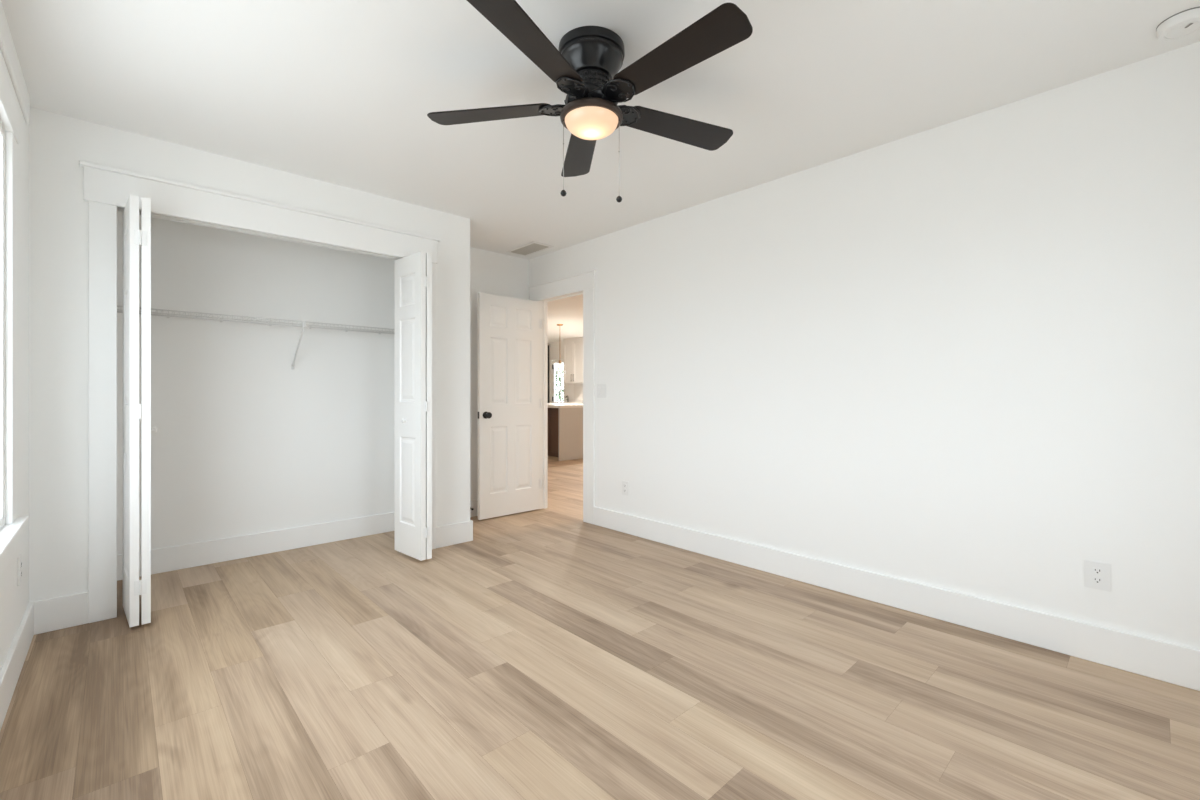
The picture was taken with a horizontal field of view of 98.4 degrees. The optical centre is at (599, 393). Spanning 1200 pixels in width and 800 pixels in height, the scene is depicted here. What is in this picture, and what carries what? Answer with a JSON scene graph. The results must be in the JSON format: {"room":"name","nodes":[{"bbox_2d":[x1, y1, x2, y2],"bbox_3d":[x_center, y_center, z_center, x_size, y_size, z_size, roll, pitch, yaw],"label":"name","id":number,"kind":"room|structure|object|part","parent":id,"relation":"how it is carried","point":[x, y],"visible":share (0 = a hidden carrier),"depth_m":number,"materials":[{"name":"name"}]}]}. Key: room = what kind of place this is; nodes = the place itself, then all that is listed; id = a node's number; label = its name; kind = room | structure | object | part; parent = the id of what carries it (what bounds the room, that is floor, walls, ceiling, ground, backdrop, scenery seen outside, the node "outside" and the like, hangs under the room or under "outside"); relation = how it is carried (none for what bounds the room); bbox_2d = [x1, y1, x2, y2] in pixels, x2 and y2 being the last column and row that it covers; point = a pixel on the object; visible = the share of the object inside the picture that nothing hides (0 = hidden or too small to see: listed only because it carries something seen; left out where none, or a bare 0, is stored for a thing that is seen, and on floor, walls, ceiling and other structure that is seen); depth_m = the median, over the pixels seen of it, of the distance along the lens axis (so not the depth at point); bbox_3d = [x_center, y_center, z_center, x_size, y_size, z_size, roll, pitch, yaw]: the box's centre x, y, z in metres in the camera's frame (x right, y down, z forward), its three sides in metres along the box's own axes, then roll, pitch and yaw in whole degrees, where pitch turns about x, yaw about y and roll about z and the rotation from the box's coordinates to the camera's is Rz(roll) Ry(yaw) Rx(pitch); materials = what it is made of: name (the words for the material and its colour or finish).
{"room":"empty bedroom","nodes":[
{"label":"empty bedroom","id":0,"kind":"room"},
{"bbox_2d":[0,49,28,669],"bbox_3d":[-1.500,-0.105,1.083,0.120,2.440,5.070,0,0,-43],"label":"wall","id":1,"kind":"structure","parent":0,"point":[14,599],"depth_m":2.18,"materials":[{"name":"paint"}]},
{"bbox_2d":[0,62,27,575],"bbox_3d":[-1.593,-0.235,1.216,0.165,1.680,2.030,0,0,-43],"label":"window","id":2,"kind":"structure","parent":1,"relation":"in","point":[9,114],"depth_m":1.89,"materials":[{"name":"paint"}]},
{"bbox_3d":[-1.610,-0.240,1.200,0.118,1.430,1.750,0,0,-43],"label":"frame","id":3,"kind":"part","parent":2,"relation":"part of","materials":[{"name":"white plastic"}]},
{"bbox_3d":[-1.557,-0.235,1.249,0.022,1.680,1.990,0,0,-43],"label":"casing","id":4,"kind":"part","parent":2,"relation":"part of","materials":[{"name":"paint"}]},
{"bbox_3d":[-1.549,0.490,1.257,0.045,0.030,2.030,0,0,-43],"label":"sill","id":5,"kind":"part","parent":2,"relation":"part of","materials":[{"name":"paint"}]},
{"bbox_2d":[0,0,29,123],"bbox_3d":[-1.196,-1.262,0.854,0.012,0.125,3.980,0,0,-43],"label":"trim","id":6,"kind":"structure","parent":1,"relation":"attached to","point":[7,47],"depth_m":1.97,"materials":[{"name":"paint"}]},
{"bbox_2d":[0,603,33,729],"bbox_3d":[-1.217,1.039,0.879,0.016,0.152,4.113,0,0,-43],"label":"baseboard","id":7,"kind":"structure","parent":1,"relation":"attached to","point":[10,671],"depth_m":1.97,"materials":[{"name":"paint"}]},
{"bbox_2d":[17,553,21,585],"bbox_3d":[-2.389,0.725,2.134,0.009,0.118,0.076,0,0,-43],"label":"wall outlet","id":8,"kind":"object","parent":1,"relation":"attached to","point":[19,558],"visible":1,"depth_m":2.11,"materials":[{"name":"white plastic"}]},
{"bbox_2d":[29,107,469,602],"bbox_3d":[-1.848,-0.105,3.201,2.255,2.440,0.115,0,0,-43],"label":"wall","id":9,"kind":"structure","parent":0,"point":[58,211],"depth_m":2.51,"materials":[{"name":"paint"}]},
{"bbox_2d":[30,591,87,634],"bbox_3d":[-2.558,1.039,2.451,0.195,0.152,0.016,0,0,-43],"label":"baseboard","id":10,"kind":"structure","parent":9,"relation":"attached to","point":[52,614],"depth_m":2.45,"materials":[{"name":"paint"}]},
{"bbox_2d":[123,195,157,626],"bbox_3d":[-2.287,0.082,2.580,0.131,2.022,0.374,0,0,-43],"label":"door","id":11,"kind":"structure","parent":9,"relation":"in","point":[133,237],"depth_m":2.46,"materials":[{"name":"paint"}]},
{"bbox_2d":[117,207,400,259],"bbox_3d":[-1.884,-0.956,3.178,1.579,0.038,0.060,0,0,-43],"label":"trim","id":12,"kind":"structure","parent":9,"relation":"attached to","point":[121,209],"depth_m":3.06,"materials":[{"name":"wood"}]},
{"bbox_2d":[79,160,440,622],"bbox_3d":[-1.830,-0.001,3.115,1.838,2.232,0.036,0,0,-43],"label":"trim","id":13,"kind":"structure","parent":9,"relation":"attached to","point":[105,188],"depth_m":2.57,"materials":[{"name":"paint"}]},
{"bbox_2d":[395,251,431,560],"bbox_3d":[-1.272,0.082,3.530,0.146,2.022,0.367,0,0,-43],"label":"door","id":14,"kind":"structure","parent":9,"relation":"in","point":[413,273],"depth_m":3.46,"materials":[{"name":"paint"}]},
{"bbox_2d":[436,520,472,547],"bbox_3d":[-1.075,1.039,3.831,0.296,0.152,0.016,0,0,-43],"label":"baseboard","id":15,"kind":"structure","parent":9,"relation":"attached to","point":[451,534],"depth_m":3.82,"materials":[{"name":"paint"}]},
{"bbox_2d":[117,211,528,554],"bbox_3d":[-1.942,-0.105,4.053,3.280,2.440,0.120,0,0,-43],"label":"wall","id":16,"kind":"structure","parent":0,"point":[245,442],"depth_m":3.62,"materials":[{"name":"paint"}]},
{"bbox_2d":[117,512,394,580],"bbox_3d":[-2.307,1.039,3.620,2.123,0.152,0.016,0,0,-43],"label":"baseboard","id":17,"kind":"structure","parent":16,"relation":"attached to","point":[166,559],"depth_m":3.57,"materials":[{"name":"paint"}]},
{"bbox_2d":[117,306,394,368],"bbox_3d":[-2.206,-0.335,3.512,2.151,0.324,0.312,0,0,-43],"label":"wire shelf","id":18,"kind":"object","parent":16,"relation":"attached to","point":[303,325],"visible":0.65,"depth_m":3.46,"materials":[{"name":"white metal"}]},
{"bbox_2d":[470,499,477,516],"bbox_3d":[-1.070,1.039,4.772,1.025,0.152,0.016,0,0,-43],"label":"baseboard","id":19,"kind":"structure","parent":16,"relation":"attached to","point":[473,503],"depth_m":4.70,"materials":[{"name":"paint"}]},
{"bbox_2d":[548,341,573,402],"bbox_3d":[1.685,-0.105,10.447,0.100,2.440,11.000,0,0,-43],"label":"wall","id":20,"kind":"structure","parent":0,"point":[556,348],"depth_m":13.36,"materials":[{"name":"paint"}]},
{"bbox_2d":[548,345,548,402],"bbox_3d":[-1.574,-0.080,13.807,0.092,2.390,0.620,0,0,-43],"label":"panel","id":21,"kind":"object","parent":20,"relation":"attached to","point":[548,345],"visible":0.05,"depth_m":13.59,"materials":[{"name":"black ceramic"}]},
{"bbox_2d":[551,359,565,402],"bbox_3d":[-1.067,0.117,13.377,0.056,1.975,0.620,0,0,-43],"label":"door","id":22,"kind":"structure","parent":20,"relation":"in","point":[553,362],"depth_m":13.46,"materials":[{"name":"paint"}]},
{"bbox_2d":[563,337,582,382],"bbox_3d":[-0.529,-0.786,12.471,0.384,1.073,0.738,0,0,-43],"label":"upper cabinet","id":23,"kind":"object","parent":20,"relation":"attached to","point":[573,347],"visible":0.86,"depth_m":12.35,"materials":[{"name":"white wood"}]},
{"bbox_3d":[-0.764,-0.750,12.505,0.020,0.990,0.364,0,0,-43],"label":"door","id":24,"kind":"part","parent":23,"relation":"part of","materials":[{"name":"white wood"}]},
{"bbox_3d":[-0.512,-0.750,12.235,0.020,0.990,0.364,0,0,-43],"label":"door","id":25,"kind":"part","parent":23,"relation":"part of","materials":[{"name":"white wood"}]},
{"bbox_2d":[574,383,582,401],"bbox_3d":[-0.199,-0.022,12.389,0.012,0.451,1.310,0,0,-43],"label":"backsplash","id":26,"kind":"structure","parent":20,"relation":"attached to","point":[578,387],"depth_m":12.73,"materials":[{"name":"beige tile"}]},
{"bbox_2d":[0,456,1199,799],"bbox_3d":[-0.955,1.140,6.884,8.820,0.050,12.820,0,0,-43],"label":"floor","id":27,"kind":"structure","parent":0,"point":[549,653],"depth_m":1.94,"materials":[{"name":"brown wood"}]},
{"bbox_2d":[548,403,582,460],"bbox_3d":[-1.016,0.659,10.002,1.450,0.912,2.600,0,0,-43],"label":"kitchen island","id":28,"kind":"object","parent":27,"relation":"on","point":[565,420],"visible":0.27,"depth_m":8.80,"materials":[{"name":"brown wood"}]},
{"bbox_2d":[548,403,582,407],"bbox_3d":[-1.016,0.223,10.002,1.450,0.040,2.600,0,0,-43],"label":"island countertop","id":29,"kind":"structure","parent":28,"relation":"on","point":[550,405],"depth_m":8.79,"materials":[{"name":"white stone"}]},
{"bbox_3d":[-0.144,0.679,9.065,1.450,0.872,0.040,0,0,-43],"label":"panel","id":30,"kind":"part","parent":28,"relation":"part of","materials":[{"name":"wood"}]},
{"bbox_2d":[554,402,582,403],"bbox_3d":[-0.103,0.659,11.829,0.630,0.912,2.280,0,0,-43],"label":"countertop","id":31,"kind":"structure","parent":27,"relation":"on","point":[554,402],"depth_m":11.94,"materials":[{"name":"white stone"}]},
{"bbox_2d":[1,0,1199,342],"bbox_3d":[-0.955,-1.375,6.884,8.820,0.100,12.820,0,0,-43],"label":"ceiling","id":32,"kind":"structure","parent":0,"point":[338,92],"depth_m":2.22,"materials":[{"name":"white paint"}]},
{"bbox_2d":[506,241,553,255],"bbox_3d":[-0.643,-1.319,4.736,0.224,0.011,0.434,0,0,-43],"label":"ceiling vent","id":33,"kind":"object","parent":32,"relation":"in","point":[533,247],"visible":1,"depth_m":4.71,"materials":[{"name":"metal"}]},
{"bbox_2d":[557,324,562,367],"bbox_3d":[-0.768,-0.850,9.926,0.224,0.950,0.224,0,0,-43],"label":"pendant lamp","id":34,"kind":"object","parent":32,"relation":"hanging from","point":[559,365],"visible":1,"depth_m":9.90,"materials":[{"name":"gold metal"}]},
{"bbox_2d":[427,0,752,202],"bbox_3d":[0.003,-1.030,1.960,1.268,0.590,1.226,0,0,-43],"label":"ceiling fan","id":35,"kind":"object","parent":32,"relation":"hanging from","point":[588,60],"visible":1,"depth_m":1.89,"materials":[{"name":"black metal"}]},
{"bbox_3d":[-0.430,-1.110,2.058,0.514,0.006,0.146,0,11,10],"label":"fan blade","id":36,"kind":"part","parent":35,"relation":"part of","materials":[{"name":"black wood"}]},
{"bbox_3d":[-0.218,-1.110,1.634,0.146,0.006,0.514,12,6,27],"label":"fan blade","id":37,"kind":"part","parent":35,"relation":"part of","materials":[{"name":"black wood"}]},
{"bbox_3d":[-0.140,-0.913,1.992,0.005,0.271,0.005,0,0,-20],"label":"pull chain","id":38,"kind":"part","parent":35,"relation":"part of","materials":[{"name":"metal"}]},
{"bbox_3d":[-0.140,-0.771,1.992,0.024,0.026,0.024,0,0,-43],"label":"pull knob","id":39,"kind":"part","parent":35,"relation":"part of","materials":[{"name":"black ceramic"}]},
{"bbox_3d":[-0.092,-1.110,2.390,0.146,0.006,0.514,-11,2,-8],"label":"fan blade","id":40,"kind":"part","parent":35,"relation":"part of","materials":[{"name":"black wood"}]},
{"bbox_3d":[-0.032,-1.024,1.992,0.206,0.055,0.206,0,0,-43],"label":"lamp shade","id":41,"kind":"part","parent":35,"relation":"part of","materials":[{"name":"white glass"}]},
{"bbox_3d":[-0.032,-1.174,1.992,0.145,0.066,0.145,0,0,-43],"label":"motor","id":42,"kind":"part","parent":35,"relation":"part of","materials":[{"name":"black metal"}]},
{"bbox_3d":[0.074,-0.748,1.992,0.024,0.026,0.024,0,0,-43],"label":"pull knob","id":43,"kind":"part","parent":35,"relation":"part of","materials":[{"name":"black ceramic"}]},
{"bbox_3d":[0.328,-1.110,2.171,0.514,0.006,0.146,0,-11,-26],"label":"fan blade","id":44,"kind":"part","parent":35,"relation":"part of","materials":[{"name":"black wood"}]},
{"bbox_3d":[0.250,-1.110,1.704,0.146,0.006,0.514,15,-11,-43],"label":"fan blade","id":45,"kind":"part","parent":35,"relation":"part of","materials":[{"name":"black wood"}]},
{"bbox_2d":[1156,6,1199,40],"bbox_3d":[2.069,-1.305,1.837,0.132,0.040,0.132,0,0,-43],"label":"smoke detector","id":46,"kind":"object","parent":32,"relation":"attached to","point":[1184,23],"visible":1,"depth_m":1.82,"materials":[{"name":"white plastic"}]},
{"bbox_2d":[529,41,1199,649],"bbox_3d":[-1.669,-0.105,6.234,0.090,2.440,12.600,0,0,-43],"label":"wall","id":47,"kind":"structure","parent":0,"point":[962,355],"depth_m":2.53,"materials":[{"name":"paint"}]},
{"bbox_2d":[478,293,541,519],"bbox_3d":[-0.817,0.112,4.755,0.672,1.983,0.173,0,0,-43],"label":"door","id":48,"kind":"structure","parent":47,"relation":"in","point":[509,401],"depth_m":4.72,"materials":[{"name":"paint"}]},
{"bbox_3d":[-0.981,0.190,4.532,0.062,0.062,0.069,0,0,-43],"label":"knob","id":49,"kind":"part","parent":48,"relation":"part of","materials":[{"name":"black metal"}]},
{"bbox_2d":[528,269,595,523],"bbox_3d":[-0.368,0.031,4.748,0.030,2.168,0.963,0,0,-43],"label":"trim","id":50,"kind":"structure","parent":47,"relation":"attached to","point":[583,281],"depth_m":4.46,"materials":[{"name":"paint"}]},
{"bbox_2d":[544,293,582,508],"bbox_3d":[-0.310,0.110,4.800,0.035,2.010,0.650,0,0,-43],"label":"trim","id":51,"kind":"structure","parent":47,"relation":"attached to","point":[580,294],"depth_m":5.03,"materials":[{"name":"paint"}]},
{"bbox_2d":[597,384,605,397],"bbox_3d":[0.011,-0.022,4.355,0.010,0.116,0.116,0,0,-43],"label":"light switch","id":52,"kind":"object","parent":47,"relation":"attached to","point":[601,388],"visible":1,"depth_m":4.35,"materials":[{"name":"white plastic"}]},
{"bbox_2d":[622,480,628,495],"bbox_3d":[0.201,0.758,4.152,0.009,0.114,0.072,0,0,-43],"label":"wall outlet","id":53,"kind":"object","parent":47,"relation":"attached to","point":[625,484],"visible":1,"depth_m":4.15,"materials":[{"name":"white plastic"}]},
{"bbox_2d":[594,507,1199,690],"bbox_3d":[1.262,1.039,3.006,0.016,0.152,3.849,0,0,-43],"label":"baseboard","id":54,"kind":"structure","parent":47,"relation":"attached to","point":[1168,662],"depth_m":2.51,"materials":[{"name":"paint"}]},
{"bbox_2d":[1084,559,1110,591],"bbox_3d":[2.064,0.755,2.149,0.009,0.115,0.082,0,0,-43],"label":"wall outlet","id":55,"kind":"object","parent":47,"relation":"attached to","point":[1097,575],"visible":1,"depth_m":2.15,"materials":[{"name":"white plastic"}]},
{"bbox_2d":[1092,567,1102,574],"bbox_3d":[2.062,0.736,2.147,0.003,0.029,0.033,0,0,-43],"label":"socket","id":56,"kind":"object","parent":55,"relation":"attached to","point":[1095,570],"depth_m":2.15,"materials":[{"name":"white plastic"}]},
{"bbox_2d":[1092,577,1102,583],"bbox_3d":[2.062,0.774,2.147,0.003,0.029,0.033,0,0,-43],"label":"socket","id":57,"kind":"object","parent":55,"relation":"attached to","point":[1095,580],"depth_m":2.15,"materials":[{"name":"white plastic"}]},
{"label":"outside","id":58,"kind":"structure","parent":0,"visible":0},
{"bbox_3d":[0.182,1.195,15.878,5.100,0.080,8.000,0,0,-43],"label":"ground","id":59,"kind":"structure","parent":58,"visible":0},
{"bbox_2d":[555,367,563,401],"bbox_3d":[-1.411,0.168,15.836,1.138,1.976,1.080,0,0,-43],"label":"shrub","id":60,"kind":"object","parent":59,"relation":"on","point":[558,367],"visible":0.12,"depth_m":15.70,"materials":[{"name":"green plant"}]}
]}

